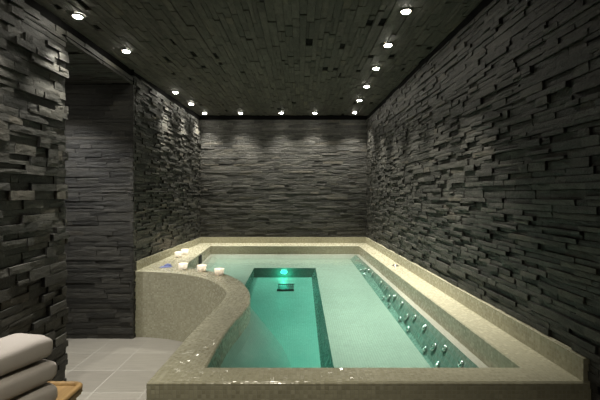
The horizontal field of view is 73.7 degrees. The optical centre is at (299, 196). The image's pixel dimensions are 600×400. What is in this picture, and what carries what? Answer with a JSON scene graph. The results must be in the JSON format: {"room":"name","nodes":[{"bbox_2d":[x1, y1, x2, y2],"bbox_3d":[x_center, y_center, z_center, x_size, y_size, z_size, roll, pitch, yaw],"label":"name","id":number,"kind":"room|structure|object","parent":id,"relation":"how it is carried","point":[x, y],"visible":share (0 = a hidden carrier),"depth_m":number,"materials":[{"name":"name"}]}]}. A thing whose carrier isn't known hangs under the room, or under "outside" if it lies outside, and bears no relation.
{"room":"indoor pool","nodes":[
{"label":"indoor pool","id":0,"kind":"room"},
{"bbox_2d":[0,0,68,380],"bbox_3d":[-1.971,0.046,0.949,0.958,2.466,3.303,0,0,0],"label":"wall","id":1,"kind":"structure","parent":0,"point":[34,59],"depth_m":2.27,"materials":[{"name":"stone"}]},
{"bbox_2d":[61,34,132,83],"bbox_3d":[-2.000,-1.027,3.095,1.000,0.020,1.090,0,0,0],"label":"ceiling","id":2,"kind":"structure","parent":0,"point":[82,69],"depth_m":3.25,"materials":[{"name":"stone"}]},
{"bbox_2d":[62,21,132,83],"bbox_3d":[-1.516,-1.111,3.105,0.029,0.190,1.070,0,0,0],"label":"lintel","id":3,"kind":"object","parent":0,"point":[122,70],"visible":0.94,"depth_m":3.02,"materials":[{"name":"stone"}]},
{"bbox_2d":[63,69,133,338],"bbox_3d":[-1.975,0.062,3.609,0.952,2.435,0.023,0,0,0],"label":"wall","id":4,"kind":"structure","parent":0,"point":[98,133],"depth_m":3.60,"materials":[{"name":"stone"}]},
{"bbox_2d":[65,337,182,399],"bbox_3d":[-0.689,1.279,1.440,3.642,0.001,4.480,0,0,0],"label":"floor","id":5,"kind":"structure","parent":0,"point":[107,369],"depth_m":3.07,"materials":[{"name":"tile"}]},
{"bbox_2d":[48,381,82,399],"bbox_3d":[-1.208,1.051,1.492,0.505,0.456,0.605,0,0,0],"label":"side table","id":6,"kind":"object","parent":5,"relation":"on","point":[67,390],"visible":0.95,"depth_m":1.74,"materials":[{"name":"brown wood"}]},
{"bbox_2d":[10,382,57,399],"bbox_3d":[-1.136,0.789,1.461,0.209,0.092,0.425,0,0,19],"label":"folded towel","id":7,"kind":"object","parent":6,"relation":"on","point":[46,391],"visible":0.45,"depth_m":1.56,"materials":[{"name":"white fabric"}]},
{"bbox_2d":[0,359,56,399],"bbox_3d":[-1.138,0.696,1.462,0.203,0.094,0.425,0,0,19],"label":"folded towel","id":8,"kind":"object","parent":7,"relation":"on","point":[19,381],"visible":0.8,"depth_m":1.50,"materials":[{"name":"white fabric"}]},
{"bbox_2d":[0,333,52,375],"bbox_3d":[-1.146,0.599,1.460,0.198,0.099,0.413,0,0,19],"label":"folded towel","id":9,"kind":"object","parent":8,"relation":"on","point":[18,350],"visible":1,"depth_m":1.52,"materials":[{"name":"white fabric"}]},
{"bbox_2d":[134,237,590,399],"bbox_3d":[-0.232,0.940,3.685,2.593,0.698,4.447,0,0,0],"label":"plunge pool","id":10,"kind":"object","parent":5,"relation":"on","point":[286,318],"visible":1,"depth_m":2.57,"materials":[{"name":"stone"}]},
{"bbox_2d":[159,263,171,267],"bbox_3d":[-1.294,0.658,3.863,0.121,0.034,0.074,0,0,-11],"label":"folded cloth","id":11,"kind":"object","parent":10,"relation":"on","point":[167,264],"visible":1,"depth_m":3.85,"materials":[{"name":"fabric"}]},
{"bbox_2d":[174,251,181,257],"bbox_3d":[-1.364,0.646,4.492,0.088,0.058,0.088,0,0,0],"label":"candle holder","id":12,"kind":"object","parent":10,"relation":"on","point":[178,254],"visible":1,"depth_m":4.46,"materials":[{"name":"white glass"}]},
{"bbox_2d":[178,263,187,269],"bbox_3d":[-1.086,0.646,3.714,0.088,0.058,0.088,0,0,0],"label":"candle holder","id":13,"kind":"object","parent":10,"relation":"on","point":[182,266],"visible":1,"depth_m":3.68,"materials":[{"name":"white glass"}]},
{"bbox_2d":[181,249,188,254],"bbox_3d":[-1.361,0.646,4.727,0.088,0.058,0.088,0,0,0],"label":"candle holder","id":14,"kind":"object","parent":10,"relation":"on","point":[184,251],"visible":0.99,"depth_m":4.70,"materials":[{"name":"white glass"}]},
{"bbox_2d":[197,264,206,271],"bbox_3d":[-0.890,0.646,3.625,0.088,0.058,0.088,0,0,0],"label":"candle holder","id":15,"kind":"object","parent":10,"relation":"on","point":[202,267],"visible":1,"depth_m":3.60,"materials":[{"name":"white glass"}]},
{"bbox_2d":[214,268,223,275],"bbox_3d":[-0.696,0.646,3.449,0.088,0.058,0.088,0,0,0],"label":"candle holder","id":16,"kind":"object","parent":10,"relation":"on","point":[218,271],"visible":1,"depth_m":3.42,"materials":[{"name":"white glass"}]},
{"bbox_2d":[280,269,287,273],"bbox_3d":[-0.195,0.911,4.870,0.094,0.058,0.012,0,0,0],"label":"lamp","id":17,"kind":"object","parent":10,"relation":"attached to","point":[282,271],"depth_m":4.87,"materials":[{"name":"teal glass"}]},
{"bbox_2d":[130,69,200,338],"bbox_3d":[-1.490,0.015,4.765,0.034,2.527,2.329,0,0,1],"label":"wall","id":18,"kind":"structure","parent":0,"point":[167,157],"depth_m":4.33,"materials":[{"name":"stone"}]},
{"bbox_2d":[34,0,481,115],"bbox_3d":[-0.225,-1.142,2.640,2.750,0.142,6.681,0,0,0],"label":"ceiling","id":19,"kind":"structure","parent":0,"point":[222,57],"depth_m":3.02,"materials":[{"name":"stone"}]},
{"bbox_2d":[71,12,83,18],"bbox_3d":[-1.390,-1.127,2.500,0.076,0.020,0.076,0,0,0],"label":"recessed light","id":20,"kind":"object","parent":19,"relation":"in","point":[75,15],"visible":1,"depth_m":2.48,"materials":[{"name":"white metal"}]},
{"bbox_2d":[121,48,130,52],"bbox_3d":[-1.360,-1.139,3.130,0.076,0.020,0.076,0,0,0],"label":"recessed light","id":21,"kind":"object","parent":19,"relation":"in","point":[124,50],"visible":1,"depth_m":3.11,"materials":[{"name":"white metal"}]},
{"bbox_2d":[383,42,392,46],"bbox_3d":[0.660,-1.137,3.000,0.076,0.020,0.076,0,0,0],"label":"recessed light","id":22,"kind":"object","parent":19,"relation":"in","point":[386,44],"visible":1,"depth_m":2.98,"materials":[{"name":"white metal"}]},
{"bbox_2d":[400,8,411,14],"bbox_3d":[0.644,-1.126,2.430,0.076,0.020,0.076,0,0,0],"label":"recessed light","id":23,"kind":"object","parent":19,"relation":"in","point":[404,11],"visible":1,"depth_m":2.41,"materials":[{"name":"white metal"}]},
{"bbox_2d":[200,115,366,236],"bbox_3d":[-0.243,0.015,5.903,2.513,2.527,0.016,0,0,0],"label":"wall","id":24,"kind":"structure","parent":0,"point":[271,175],"depth_m":5.90,"materials":[{"name":"stone"}]},
{"bbox_2d":[366,0,599,399],"bbox_3d":[1.035,0.015,2.639,0.024,2.527,6.682,0,0,-1],"label":"wall","id":25,"kind":"structure","parent":0,"point":[483,170],"depth_m":2.02,"materials":[{"name":"stone"}]}
]}

